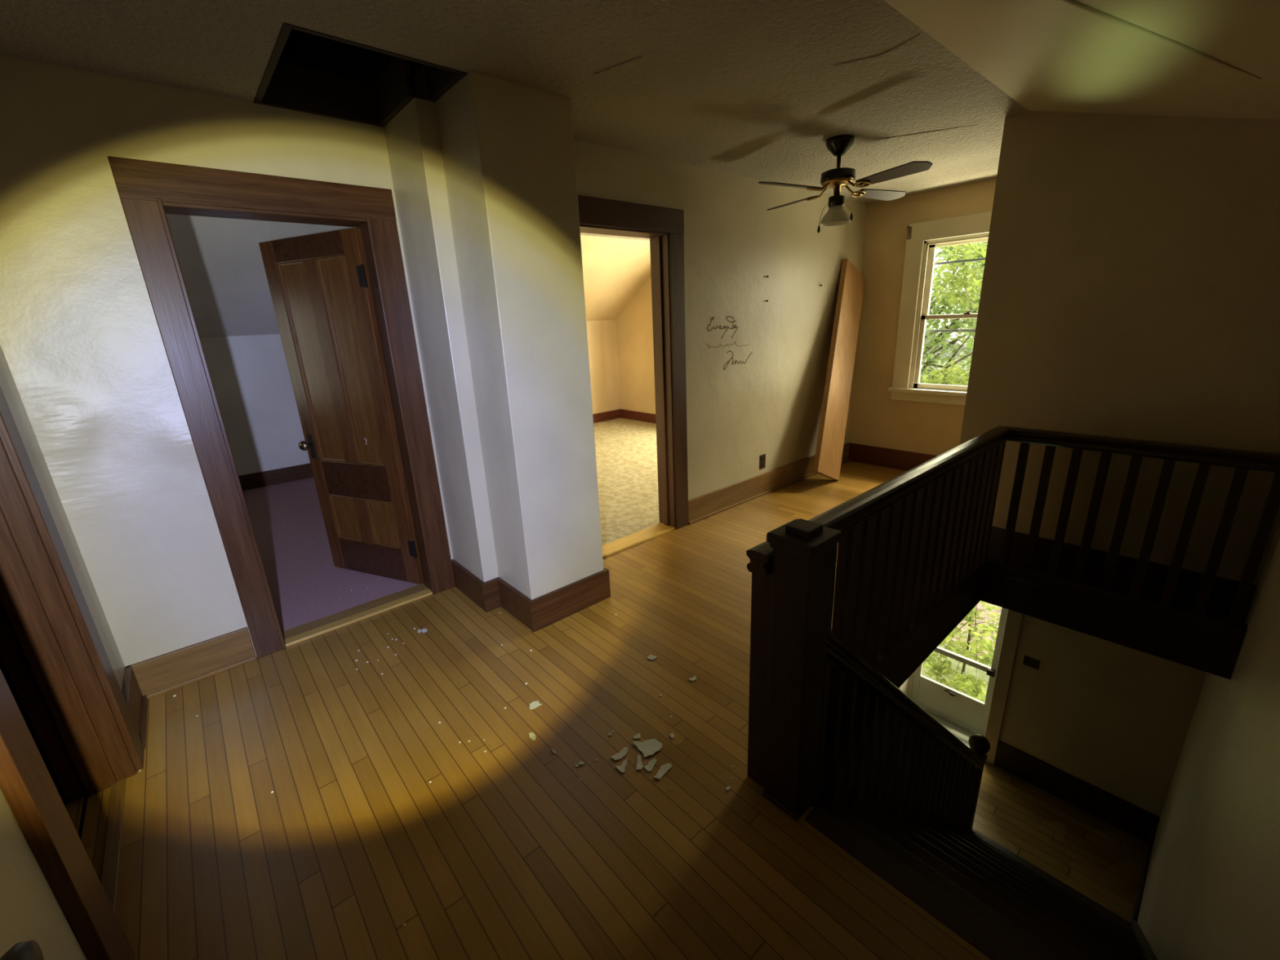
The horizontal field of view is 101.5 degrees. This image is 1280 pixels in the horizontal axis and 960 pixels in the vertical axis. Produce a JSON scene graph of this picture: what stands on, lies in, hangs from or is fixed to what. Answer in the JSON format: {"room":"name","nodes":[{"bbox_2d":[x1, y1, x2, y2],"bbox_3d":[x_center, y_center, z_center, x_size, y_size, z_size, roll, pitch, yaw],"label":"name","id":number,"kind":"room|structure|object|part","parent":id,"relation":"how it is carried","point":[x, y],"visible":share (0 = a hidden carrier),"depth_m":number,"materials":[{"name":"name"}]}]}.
{"room":"upstairs landing","nodes":[
{"label":"upstairs landing","id":0,"kind":"room"},
{"bbox_2d":[0,657,35,734],"bbox_3d":[-2.496,0.193,0.532,2.040,2.545,2.200,-17,22,-39],"label":"wall","id":1,"kind":"structure","parent":0,"point":[2,668],"depth_m":2.08,"materials":[{"name":"black"}]},
{"bbox_2d":[0,344,124,959],"bbox_3d":[-0.916,0.179,0.349,0.144,2.545,4.550,-17,22,-39],"label":"wall","id":2,"kind":"structure","parent":0,"point":[30,910],"depth_m":1.08,"materials":[{"name":"beige paint"}]},
{"bbox_2d":[0,940,44,959],"bbox_3d":[-0.967,0.764,0.796,0.076,0.086,0.086,-17,22,-39],"label":"handle","id":3,"kind":"object","parent":2,"relation":"attached to","point":[31,949],"visible":1,"depth_m":0.81,"materials":[{"name":"grey metal"}]},
{"bbox_2d":[0,385,144,959],"bbox_3d":[-1.681,0.131,1.260,0.197,2.170,1.080,-17,22,-39],"label":"door frame","id":4,"kind":"structure","parent":2,"relation":"attached to","point":[53,654],"depth_m":1.65,"materials":[{"name":"brown wood"}]},
{"bbox_3d":[-1.307,0.263,0.988,0.030,2.045,0.140,-17,22,-39],"label":"casing","id":5,"kind":"part","parent":4,"relation":"part of","materials":[{"name":"brown wood"}]},
{"bbox_3d":[-1.932,0.082,1.673,0.030,2.045,0.130,-17,22,-39],"label":"casing","id":6,"kind":"part","parent":4,"relation":"part of","materials":[{"name":"brown wood"}]},
{"bbox_2d":[122,665,147,748],"bbox_3d":[-0.801,1.292,0.753,0.034,0.172,4.255,-17,22,-39],"label":"baseboard","id":7,"kind":"structure","parent":2,"relation":"attached to","point":[136,703],"depth_m":2.15,"materials":[{"name":"brown wood"}]},
{"bbox_2d":[0,54,453,666],"bbox_3d":[-1.801,-0.370,2.445,1.720,2.446,0.160,-17,22,-39],"label":"wall","id":8,"kind":"structure","parent":0,"point":[82,344],"depth_m":2.06,"materials":[{"name":"beige paint"}]},
{"bbox_2d":[124,626,256,698],"bbox_3d":[-2.049,0.842,2.409,0.433,0.172,0.030,-17,22,-39],"label":"baseboard","id":9,"kind":"structure","parent":8,"relation":"attached to","point":[156,676],"depth_m":2.40,"materials":[{"name":"brown wood"}]},
{"bbox_2d":[107,155,455,657],"bbox_3d":[-1.608,-0.290,2.630,1.004,2.170,0.198,-17,22,-39],"label":"door frame","id":10,"kind":"structure","parent":8,"relation":"attached to","point":[148,191],"depth_m":2.40,"materials":[{"name":"brown wood"}]},
{"bbox_3d":[-1.883,-0.116,2.312,0.117,2.045,0.022,-17,22,-39],"label":"casing","id":11,"kind":"part","parent":10,"relation":"part of","materials":[{"name":"brown wood"}]},
{"bbox_3d":[-1.596,-1.244,2.273,1.004,0.140,0.025,-17,22,-39],"label":"head casing","id":12,"kind":"part","parent":10,"relation":"part of","materials":[{"name":"brown wood"}]},
{"bbox_3d":[-1.226,-0.312,2.860,0.134,2.045,0.022,-17,22,-39],"label":"casing","id":13,"kind":"part","parent":10,"relation":"part of","materials":[{"name":"brown wood"}]},
{"bbox_2d":[258,227,424,584],"bbox_3d":[-1.716,-0.332,3.006,0.771,1.970,0.103,5,18,23],"label":"door","id":14,"kind":"structure","parent":8,"relation":"in","point":[319,284],"depth_m":2.98,"materials":[{"name":"brown wood"}]},
{"bbox_3d":[-2.017,-0.209,3.160,0.073,0.060,0.060,-17,22,-39],"label":"knob","id":15,"kind":"part","parent":14,"relation":"part of","materials":[{"name":"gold metal"}]},
{"bbox_3d":[-1.749,-1.229,2.768,0.545,0.115,0.034,5,18,23],"label":"rail","id":16,"kind":"part","parent":14,"relation":"part of","materials":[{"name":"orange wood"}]},
{"bbox_3d":[-1.874,-0.649,3.005,0.223,1.120,0.011,5,18,23],"label":"moulding","id":17,"kind":"part","parent":14,"relation":"part of","materials":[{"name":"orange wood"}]},
{"bbox_3d":[-2.006,-0.205,3.197,0.044,0.150,0.004,5,18,23],"label":"key plate","id":18,"kind":"part","parent":14,"relation":"part of","materials":[{"name":"grey metal"}]},
{"bbox_3d":[-1.871,-0.652,3.012,0.223,1.120,0.011,5,18,23],"label":"panel","id":19,"kind":"part","parent":14,"relation":"part of","materials":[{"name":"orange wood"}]},
{"bbox_3d":[-1.835,0.239,3.276,0.223,0.300,0.011,5,18,23],"label":"moulding","id":20,"kind":"part","parent":14,"relation":"part of","materials":[{"name":"orange wood"}]},
{"bbox_3d":[-1.831,0.237,3.283,0.223,0.300,0.011,5,18,23],"label":"panel","id":21,"kind":"part","parent":14,"relation":"part of","materials":[{"name":"orange wood"}]},
{"bbox_3d":[-1.579,-0.624,2.878,0.223,1.120,0.011,5,18,23],"label":"moulding","id":22,"kind":"part","parent":14,"relation":"part of","materials":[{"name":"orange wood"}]},
{"bbox_3d":[-1.575,-0.626,2.885,0.223,1.120,0.011,5,18,23],"label":"panel","id":23,"kind":"part","parent":14,"relation":"part of","materials":[{"name":"orange wood"}]},
{"bbox_3d":[-1.695,0.001,3.144,0.545,0.220,0.034,5,18,23],"label":"rail","id":24,"kind":"part","parent":14,"relation":"part of","materials":[{"name":"orange wood"}]},
{"bbox_3d":[-1.673,0.496,3.295,0.545,0.215,0.034,5,18,23],"label":"rail","id":25,"kind":"part","parent":14,"relation":"part of","materials":[{"name":"orange wood"}]},
{"bbox_3d":[-1.539,0.265,3.149,0.223,0.300,0.011,5,18,23],"label":"moulding","id":26,"kind":"part","parent":14,"relation":"part of","materials":[{"name":"orange wood"}]},
{"bbox_3d":[-1.536,0.263,3.156,0.223,0.300,0.011,5,18,23],"label":"panel","id":27,"kind":"part","parent":14,"relation":"part of","materials":[{"name":"orange wood"}]},
{"bbox_2d":[278,28,424,82],"bbox_3d":[-1.125,-2.202,1.922,1.000,1.005,1.320,-17,22,-39],"label":"wall","id":28,"kind":"structure","parent":0,"point":[300,48],"depth_m":2.46,"materials":[{"name":"black"}]},
{"bbox_2d":[165,213,650,337],"bbox_3d":[-2.404,-2.136,5.483,7.000,1.100,1.550,-17,22,-39],"label":"ceiling","id":29,"kind":"structure","parent":0,"point":[220,260],"depth_m":4.63,"materials":[{"name":"paint"}]},
{"bbox_2d":[200,320,620,475],"bbox_3d":[-2.788,-1.050,6.334,7.000,1.560,0.165,-17,22,-39],"label":"wall","id":30,"kind":"structure","parent":0,"point":[250,375],"depth_m":5.35,"materials":[{"name":"paint"}]},
{"bbox_2d":[238,462,313,490],"bbox_3d":[-3.030,0.380,4.068,2.870,0.170,3.360,-17,22,-39],"label":"baseboard","id":31,"kind":"structure","parent":30,"relation":"attached to","point":[269,477],"depth_m":5.51,"materials":[{"name":"brown wood"}]},
{"bbox_2d":[383,71,603,599],"bbox_3d":[-0.684,-0.600,2.868,0.776,2.545,0.945,-17,22,-39],"label":"wall","id":32,"kind":"structure","parent":0,"point":[483,173],"depth_m":2.45,"materials":[{"name":"beige paint"}]},
{"bbox_2d":[451,559,610,632],"bbox_3d":[-0.657,0.576,3.077,0.590,0.172,0.800,-17,22,-39],"label":"baseboard","id":33,"kind":"structure","parent":32,"relation":"attached to","point":[536,614],"depth_m":2.85,"materials":[{"name":"brown wood"}]},
{"bbox_2d":[592,408,656,423],"bbox_3d":[-0.395,-0.319,6.008,3.550,0.150,3.755,-17,22,-39],"label":"baseboard","id":34,"kind":"structure","parent":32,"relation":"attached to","point":[620,413],"depth_m":8.21,"materials":[{"name":"red wood"}]},
{"bbox_2d":[0,0,1028,240],"bbox_3d":[-0.528,-2.035,3.269,7.000,0.150,4.280,-17,22,-39],"label":"ceiling","id":35,"kind":"structure","parent":0,"point":[753,89],"depth_m":1.97,"materials":[{"name":"paint"}]},
{"bbox_2d":[253,22,466,127],"bbox_3d":[-1.143,-1.652,2.075,0.603,0.173,0.755,-17,22,-39],"label":"attic hatch","id":36,"kind":"object","parent":35,"relation":"attached to","point":[283,85],"visible":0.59,"depth_m":2.26,"materials":[{"name":"black"}]},
{"bbox_2d":[593,55,642,74],"bbox_3d":[-0.090,-1.590,2.005,0.232,0.010,0.009,9,20,32],"label":"crack","id":37,"kind":"structure","parent":35,"relation":"attached to","point":[629,60],"depth_m":2.00,"materials":[{"name":"paint"}]},
{"bbox_2d":[758,134,932,232],"bbox_3d":[1.151,-1.710,3.053,0.842,0.487,0.842,3,18,17],"label":"ceiling fan","id":38,"kind":"object","parent":35,"relation":"hanging from","point":[838,177],"visible":1,"depth_m":2.98,"materials":[{"name":"black metal"}]},
{"bbox_3d":[0.826,-1.630,2.893,0.413,0.030,0.123,-11,19,-26],"label":"blade","id":39,"kind":"part","parent":38,"relation":"part of","materials":[{"name":"brown wood"}]},
{"bbox_3d":[0.975,-1.783,3.373,0.123,0.030,0.413,-11,19,-26],"label":"blade","id":40,"kind":"part","parent":38,"relation":"part of","materials":[{"name":"brown wood"}]},
{"bbox_3d":[1.158,-1.569,3.097,0.172,0.094,0.172,-17,22,-39],"label":"lamp shade","id":41,"kind":"part","parent":38,"relation":"part of","materials":[{"name":"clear glass"}]},
{"bbox_3d":[1.152,-1.700,3.057,0.184,0.080,0.184,-17,22,-39],"label":"brass plate","id":42,"kind":"part","parent":38,"relation":"part of","materials":[{"name":"brown metal"}]},
{"bbox_3d":[1.478,-1.760,3.223,0.413,0.030,0.123,-11,19,-26],"label":"blade","id":43,"kind":"part","parent":38,"relation":"part of","materials":[{"name":"brown wood"}]},
{"bbox_3d":[1.329,-1.607,2.744,0.123,0.030,0.413,-11,19,-26],"label":"blade","id":44,"kind":"part","parent":38,"relation":"part of","materials":[{"name":"brown wood"}]},
{"bbox_2d":[833,33,920,65],"bbox_3d":[0.906,-1.632,1.998,0.319,0.010,0.063,13,23,41],"label":"crack","id":45,"kind":"structure","parent":35,"relation":"attached to","point":[908,40],"depth_m":2.00,"materials":[{"name":"paint"}]},
{"bbox_2d":[879,124,977,139],"bbox_3d":[1.605,-1.945,2.922,0.488,0.010,0.009,4,18,20],"label":"crack","id":46,"kind":"structure","parent":35,"relation":"attached to","point":[977,124],"depth_m":2.92,"materials":[{"name":"paint"}]},
{"bbox_2d":[31,417,1220,959],"bbox_3d":[-0.600,0.696,3.293,8.100,0.212,8.200,-17,22,-39],"label":"floor","id":47,"kind":"structure","parent":0,"point":[506,853],"depth_m":1.80,"materials":[{"name":"brown wood"}]},
{"bbox_2d":[421,627,427,632],"bbox_3d":[-1.128,0.788,2.737,0.027,0.005,0.038,-17,22,-39],"label":"flake","id":48,"kind":"object","parent":47,"relation":"on","point":[424,630],"visible":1,"depth_m":2.73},
{"bbox_2d":[528,732,536,740],"bbox_3d":[-0.411,0.981,2.002,0.021,0.006,0.046,-17,22,-39],"label":"flake","id":49,"kind":"object","parent":47,"relation":"on","point":[532,735],"visible":1,"depth_m":2.00,"materials":[{"name":"white paint"}]},
{"bbox_2d":[529,700,542,709],"bbox_3d":[-0.438,0.931,2.166,0.051,0.006,0.037,-17,22,-39],"label":"flake","id":50,"kind":"object","parent":47,"relation":"on","point":[534,704],"visible":1,"depth_m":2.16,"materials":[{"name":"white paint"}]},
{"bbox_2d":[610,746,628,760],"bbox_3d":[-0.068,0.996,1.901,0.075,0.006,0.031,-17,22,-39],"label":"flake","id":51,"kind":"object","parent":47,"relation":"on","point":[623,753],"visible":1,"depth_m":1.90,"materials":[{"name":"white paint"}]},
{"bbox_2d":[614,758,626,773],"bbox_3d":[-0.054,1.011,1.849,0.054,0.006,0.041,-17,22,-39],"label":"flake","id":52,"kind":"object","parent":47,"relation":"on","point":[621,768],"visible":1,"depth_m":1.84,"materials":[{"name":"white paint"}]},
{"bbox_2d":[632,733,640,739],"bbox_3d":[-0.008,0.971,1.976,0.030,0.005,0.025,-17,22,-39],"label":"flake","id":53,"kind":"object","parent":47,"relation":"on","point":[637,735],"visible":1,"depth_m":1.98,"materials":[{"name":"white paint"}]},
{"bbox_2d":[636,754,643,769],"bbox_3d":[0.001,1.004,1.862,0.024,0.006,0.067,-1,17,4],"label":"flake","id":54,"kind":"object","parent":47,"relation":"on","point":[639,765],"visible":1,"depth_m":1.85,"materials":[{"name":"white paint"}]},
{"bbox_2d":[632,738,662,757],"bbox_3d":[0.027,0.980,1.931,0.089,0.009,0.096,-17,22,-39],"label":"flake","id":55,"kind":"object","parent":47,"relation":"on","point":[648,747],"visible":1,"depth_m":1.93,"materials":[{"name":"white paint"}]},
{"bbox_2d":[644,758,657,772],"bbox_3d":[0.040,1.007,1.849,0.030,0.006,0.058,9,21,34],"label":"flake","id":56,"kind":"object","parent":47,"relation":"on","point":[650,766],"visible":1,"depth_m":1.85,"materials":[{"name":"white paint"}]},
{"bbox_2d":[646,654,657,660],"bbox_3d":[0.055,0.828,2.436,0.037,0.005,0.037,12,22,39],"label":"flake","id":57,"kind":"object","parent":47,"relation":"on","point":[651,657],"visible":1,"depth_m":2.43,"materials":[{"name":"white paint"}]},
{"bbox_2d":[653,763,671,779],"bbox_3d":[0.078,1.013,1.822,0.031,0.007,0.082,12,22,40],"label":"flake","id":58,"kind":"object","parent":47,"relation":"on","point":[664,768],"visible":1,"depth_m":1.82,"materials":[{"name":"white paint"}]},
{"bbox_2d":[669,733,674,738],"bbox_3d":[0.122,0.966,1.974,0.016,0.005,0.025,-7,17,-14],"label":"flake","id":59,"kind":"object","parent":47,"relation":"on","point":[672,735],"visible":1,"depth_m":1.97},
{"bbox_2d":[688,675,697,681],"bbox_3d":[0.233,0.867,2.280,0.034,0.005,0.023,-12,20,-29],"label":"flake","id":60,"kind":"object","parent":47,"relation":"on","point":[694,678],"visible":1,"depth_m":2.28,"materials":[{"name":"white paint"}]},
{"bbox_2d":[762,518,842,820],"bbox_3d":[0.478,0.671,1.610,0.152,1.146,0.148,-17,22,-39],"label":"newel post","id":61,"kind":"object","parent":47,"relation":"on","point":[802,548],"visible":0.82,"depth_m":1.52,"materials":[{"name":"brown wood"}]},
{"bbox_2d":[813,258,865,480],"bbox_3d":[1.835,-0.989,4.788,0.170,1.962,1.121,7,20,29],"label":"wood panel","id":62,"kind":"object","parent":47,"relation":"on","point":[836,398],"visible":1,"depth_m":4.74,"materials":[{"name":"brown wood"}]},
{"bbox_2d":[746,425,1279,788],"bbox_3d":[1.537,0.459,1.961,2.273,0.862,1.090,-17,22,-39],"label":"guard railing","id":63,"kind":"object","parent":47,"relation":"on","point":[912,543],"visible":0.83,"depth_m":2.39,"materials":[{"name":"brown wood"}]},
{"bbox_3d":[0.411,0.627,1.677,0.097,0.802,0.077,-17,22,-39],"label":"half post","id":64,"kind":"part","parent":63,"relation":"part of","materials":[{"name":"brown wood"}]},
{"bbox_3d":[1.267,0.726,2.482,2.130,0.070,0.060,-17,22,-39],"label":"shoe rail","id":65,"kind":"part","parent":63,"relation":"part of","materials":[{"name":"brown wood"}]},
{"bbox_3d":[1.520,0.081,1.845,2.273,0.072,1.088,-17,22,-39],"label":"handrail","id":66,"kind":"part","parent":63,"relation":"part of","materials":[{"name":"brown wood"}]},
{"bbox_3d":[2.399,0.598,2.737,0.060,0.070,1.020,-17,22,-39],"label":"shoe rail","id":67,"kind":"part","parent":63,"relation":"part of","materials":[{"name":"brown wood"}]},
{"bbox_2d":[616,275,655,413],"bbox_3d":[0.930,-1.858,6.840,0.160,2.495,4.000,-17,22,-39],"label":"wall","id":68,"kind":"structure","parent":0,"point":[634,326],"depth_m":7.88,"materials":[{"name":"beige paint"}]},
{"bbox_2d":[573,138,866,499],"bbox_3d":[0.843,-1.069,4.182,3.960,2.545,0.150,-17,22,-39],"label":"wall","id":69,"kind":"structure","parent":0,"point":[770,404],"depth_m":4.04,"materials":[{"name":"beige paint"}]},
{"bbox_2d":[577,195,688,558],"bbox_3d":[-0.117,-0.599,3.420,1.026,2.172,0.185,-17,22,-39],"label":"door frame","id":70,"kind":"structure","parent":69,"relation":"attached to","point":[664,227],"depth_m":3.54,"materials":[{"name":"brown wood"}]},
{"bbox_3d":[-0.108,-1.553,3.066,1.026,0.142,0.025,-17,22,-39],"label":"head casing","id":71,"kind":"part","parent":70,"relation":"part of","materials":[{"name":"brown wood"}]},
{"bbox_3d":[0.273,-0.623,3.662,0.130,2.045,0.022,-17,22,-39],"label":"casing","id":72,"kind":"part","parent":70,"relation":"part of","materials":[{"name":"brown wood"}]},
{"bbox_2d":[706,315,737,338],"bbox_3d":[0.612,-1.123,3.853,0.352,0.162,0.002,-17,22,-39],"label":"handwriting","id":73,"kind":"object","parent":69,"relation":"attached to","point":[723,327],"visible":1,"depth_m":3.87,"materials":[{"name":"brown"}]},
{"bbox_2d":[706,341,749,347],"bbox_3d":[0.665,-1.019,3.929,0.500,0.047,0.002,-17,22,-39],"label":"handwriting","id":74,"kind":"object","parent":69,"relation":"attached to","point":[735,341],"visible":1,"depth_m":3.90,"materials":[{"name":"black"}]},
{"bbox_2d":[723,351,752,369],"bbox_3d":[0.760,-0.934,4.038,0.356,0.140,0.002,-17,22,-39],"label":"handwriting","id":75,"kind":"object","parent":69,"relation":"attached to","point":[735,361],"visible":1,"depth_m":4.00,"materials":[{"name":"brown"}]},
{"bbox_2d":[760,453,765,469],"bbox_3d":[1.060,-0.160,4.511,0.075,0.123,0.009,-17,22,-39],"label":"outlet","id":76,"kind":"object","parent":69,"relation":"attached to","point":[762,457],"visible":1,"depth_m":4.51,"materials":[{"name":"black plastic"}]},
{"bbox_2d":[688,442,849,524],"bbox_3d":[1.284,-0.025,4.735,2.457,0.190,0.032,-17,22,-39],"label":"baseboard","id":77,"kind":"structure","parent":69,"relation":"attached to","point":[702,507],"depth_m":4.44,"materials":[{"name":"brown wood"}]},
{"bbox_2d":[848,178,996,455],"bbox_3d":[2.699,-1.302,4.677,0.160,2.545,1.810,-17,22,-39],"label":"wall","id":78,"kind":"structure","parent":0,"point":[877,420],"depth_m":4.89,"materials":[{"name":"beige paint"}]},
{"bbox_2d":[848,442,937,471],"bbox_3d":[2.686,-0.156,4.958,0.020,0.190,1.514,-17,22,-39],"label":"baseboard","id":79,"kind":"structure","parent":78,"relation":"attached to","point":[906,460],"depth_m":5.20,"materials":[{"name":"red wood"}]},
{"bbox_2d":[888,211,991,404],"bbox_3d":[2.798,-1.422,4.467,0.220,1.537,1.130,-17,22,-39],"label":"window","id":80,"kind":"structure","parent":78,"relation":"attached to","point":[968,227],"depth_m":4.66,"materials":[{"name":"grey paint"}]},
{"bbox_3d":[2.441,-1.472,4.779,0.022,1.310,0.145,-17,22,-39],"label":"casing","id":81,"kind":"part","parent":80,"relation":"part of","materials":[{"name":"grey paint"}]},
{"bbox_2d":[906,225,911,239],"bbox_3d":[2.355,-2.175,4.584,0.041,0.115,0.037,-17,22,-39],"label":"curtain bracket","id":82,"kind":"object","parent":80,"relation":"attached to","point":[908,228],"visible":1,"depth_m":4.58,"materials":[{"name":"gold metal"}]},
{"bbox_3d":[2.815,-0.777,4.653,0.190,0.035,1.130,-17,22,-39],"label":"sill","id":83,"kind":"part","parent":80,"relation":"part of","materials":[{"name":"grey paint"}]},
{"bbox_3d":[2.813,-1.104,4.551,0.035,0.650,0.780,-17,22,-39],"label":"sash","id":84,"kind":"part","parent":80,"relation":"part of","materials":[{"name":"white paint"}]},
{"bbox_3d":[2.729,-2.068,4.219,0.024,0.152,1.110,-17,22,-39],"label":"head casing","id":85,"kind":"part","parent":80,"relation":"part of","materials":[{"name":"grey paint"}]},
{"bbox_3d":[2.861,-1.575,4.470,0.017,0.592,0.800,-17,22,-39],"label":"storm rail","id":86,"kind":"part","parent":80,"relation":"part of","materials":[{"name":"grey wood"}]},
{"bbox_3d":[2.817,-1.694,4.398,0.035,0.635,0.780,-17,22,-39],"label":"sash","id":87,"kind":"part","parent":80,"relation":"part of","materials":[{"name":"white paint"}]},
{"bbox_2d":[972,760,1147,922],"bbox_3d":[1.600,3.156,4.020,4.800,0.200,3.300,-17,22,-39],"label":"floor","id":88,"kind":"structure","parent":0,"point":[1094,857],"depth_m":4.23,"materials":[{"name":"brown wood"}]},
{"bbox_2d":[804,792,1157,959],"bbox_3d":[1.849,2.049,2.623,2.805,2.710,1.025,-17,22,-39],"label":"staircase","id":89,"kind":"structure","parent":88,"relation":"on","point":[1006,907],"depth_m":1.89,"materials":[{"name":"brown wood"}]},
{"bbox_2d":[816,628,990,830],"bbox_3d":[1.547,1.579,2.874,2.649,3.075,0.136,-17,22,-39],"label":"stair railing","id":90,"kind":"object","parent":89,"relation":"on","point":[877,747],"visible":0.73,"depth_m":2.32,"materials":[{"name":"brown wood"}]},
{"bbox_3d":[1.515,1.278,2.731,2.556,2.413,0.076,-17,22,-39],"label":"handrail","id":91,"kind":"part","parent":90,"relation":"part of","materials":[{"name":"brown wood"}]},
{"bbox_2d":[884,0,1279,119],"bbox_3d":[1.974,-1.064,1.096,6.000,0.950,2.585,-17,22,-39],"label":"ceiling","id":92,"kind":"structure","parent":0,"point":[1046,55],"depth_m":1.75,"materials":[{"name":"beige paint"}]},
{"bbox_2d":[1062,0,1262,79],"bbox_3d":[1.557,-1.328,1.564,1.067,0.136,0.019,-8,18,-16],"label":"crack","id":93,"kind":"structure","parent":92,"relation":"attached to","point":[1086,8],"depth_m":1.54,"materials":[{"name":"beige paint"}]},
{"bbox_2d":[999,614,1206,817],"bbox_3d":[3.157,1.408,4.978,0.310,2.650,3.300,-17,22,-39],"label":"wall","id":94,"kind":"structure","parent":0,"point":[1116,718],"depth_m":4.22,"materials":[{"name":"beige paint"}]},
{"bbox_2d":[911,607,1007,735],"bbox_3d":[3.150,1.560,5.185,0.070,2.000,0.710,-17,22,-39],"label":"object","id":95,"kind":"structure","parent":94,"relation":"in","point":[970,713],"depth_m":5.33,"materials":[{"name":"white wood"}]},
{"bbox_3d":[3.205,2.322,5.423,0.012,0.340,0.630,-17,22,-39],"label":"kick panel","id":96,"kind":"part","parent":95,"relation":"part of","materials":[{"name":"white wood"}]},
{"bbox_3d":[3.206,2.329,5.425,0.030,0.385,0.610,-17,22,-39],"label":"rail","id":97,"kind":"part","parent":95,"relation":"part of","materials":[{"name":"white wood"}]},
{"bbox_3d":[3.179,1.776,5.255,0.036,0.053,0.610,-17,22,-39],"label":"rail","id":98,"kind":"part","parent":95,"relation":"part of","materials":[{"name":"white wood"}]},
{"bbox_3d":[3.360,1.845,5.008,0.036,0.060,0.063,-17,22,-39],"label":"handle","id":99,"kind":"part","parent":95,"relation":"part of","materials":[{"name":"grey metal"}]},
{"bbox_2d":[898,608,1023,764],"bbox_3d":[3.079,1.533,5.096,0.335,2.150,1.015,-17,22,-39],"label":"door frame","id":100,"kind":"structure","parent":94,"relation":"attached to","point":[1013,620],"depth_m":4.78,"materials":[{"name":"beige paint"}]},
{"bbox_3d":[3.265,1.678,4.677,0.025,2.100,0.107,-17,22,-39],"label":"casing","id":101,"kind":"part","parent":100,"relation":"part of","materials":[{"name":"beige paint"}]},
{"bbox_2d":[1022,655,1040,670],"bbox_3d":[3.376,1.577,4.513,0.018,0.090,0.114,-17,22,-39],"label":"light switch","id":102,"kind":"object","parent":94,"relation":"attached to","point":[1028,661],"visible":1,"depth_m":4.51,"materials":[{"name":"black plastic"}]},
{"bbox_2d":[959,111,1279,585],"bbox_3d":[3.078,-0.828,3.134,1.730,2.505,1.390,-17,22,-39],"label":"wall","id":103,"kind":"structure","parent":0,"point":[1131,286],"depth_m":2.55,"materials":[{"name":"beige paint"}]},
{"bbox_2d":[986,526,1257,623],"bbox_3d":[3.029,0.285,3.447,1.590,0.200,1.340,-17,22,-39],"label":"baseboard","id":104,"kind":"structure","parent":103,"relation":"attached to","point":[1224,591],"depth_m":2.78,"materials":[{"name":"brown wood"}]},
{"bbox_2d":[1137,518,1279,959],"bbox_3d":[2.696,0.940,2.295,4.320,5.150,0.140,-17,22,-39],"label":"wall","id":105,"kind":"structure","parent":0,"point":[1211,891],"depth_m":1.76,"materials":[{"name":"beige paint"}]},
{"bbox_2d":[880,570,1243,688],"bbox_3d":[1.592,0.971,2.120,2.155,0.215,1.055,-17,22,-39],"label":"trim","id":106,"kind":"structure","parent":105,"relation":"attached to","point":[1206,652],"depth_m":2.69,"materials":[{"name":"brown wood"}]},
{"label":"outside","id":107,"kind":"structure","parent":0,"visible":0},
{"bbox_2d":[921,644,991,702],"bbox_3d":[17.375,-1.706,18.853,39.690,0.200,55.000,-17,22,-39],"label":"ground","id":108,"kind":"structure","parent":107,"point":[977,673],"depth_m":6.74,"materials":[{"name":"green plant"}]},
{"bbox_2d":[919,312,976,383],"bbox_3d":[12.885,-5.503,24.233,8.800,4.300,8.600,-17,22,-39],"label":"house","id":109,"kind":"structure","parent":108,"relation":"on","point":[953,334],"depth_m":19.68,"materials":[{"name":"white"}]},
{"bbox_2d":[922,600,1001,702],"bbox_3d":[3.912,1.762,6.198,0.891,1.802,1.226,-17,22,-39],"label":"foliage","id":110,"kind":"object","parent":108,"relation":"on","point":[969,682],"visible":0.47,"depth_m":6.19,"materials":[{"name":"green plant"}]},
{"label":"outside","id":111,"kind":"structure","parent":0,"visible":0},
{"bbox_2d":[943,600,1001,663],"bbox_3d":[7.886,2.103,7.478,5.800,0.062,5.600,-17,22,-39],"label":"ground","id":112,"kind":"structure","parent":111,"point":[980,606],"depth_m":7.74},
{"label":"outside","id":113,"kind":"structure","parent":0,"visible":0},
{"bbox_3d":[8.115,1.173,10.475,4.300,0.072,28.000,-17,22,-39],"label":"ground","id":114,"kind":"structure","parent":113,"visible":0},
{"bbox_2d":[920,241,987,385],"bbox_3d":[6.292,-2.427,11.286,3.349,6.640,6.515,-17,22,-39],"label":"tree","id":115,"kind":"object","parent":114,"relation":"on","point":[956,323],"visible":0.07,"depth_m":10.79,"materials":[{"name":"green plant"}]},
{"bbox_2d":[921,241,987,386],"bbox_3d":[5.527,-1.291,9.026,1.411,5.847,1.710,-17,22,-39],"label":"tree","id":116,"kind":"object","parent":114,"relation":"on","point":[963,299],"visible":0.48,"depth_m":8.72,"materials":[{"name":"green plant"}]},
{"bbox_3d":[1.473,1.892,3.638,4.700,2.650,3.200,-17,22,-39],"label":"wall","id":117,"kind":"structure","parent":0,"visible":0},
{"bbox_2d":[993,740,1159,924],"bbox_3d":[2.737,2.609,4.823,1.050,0.280,2.830,-17,22,-39],"label":"baseboard","id":118,"kind":"structure","parent":117,"relation":"attached to","point":[1137,822],"depth_m":4.41,"materials":[{"name":"brown wood"}]}
]}

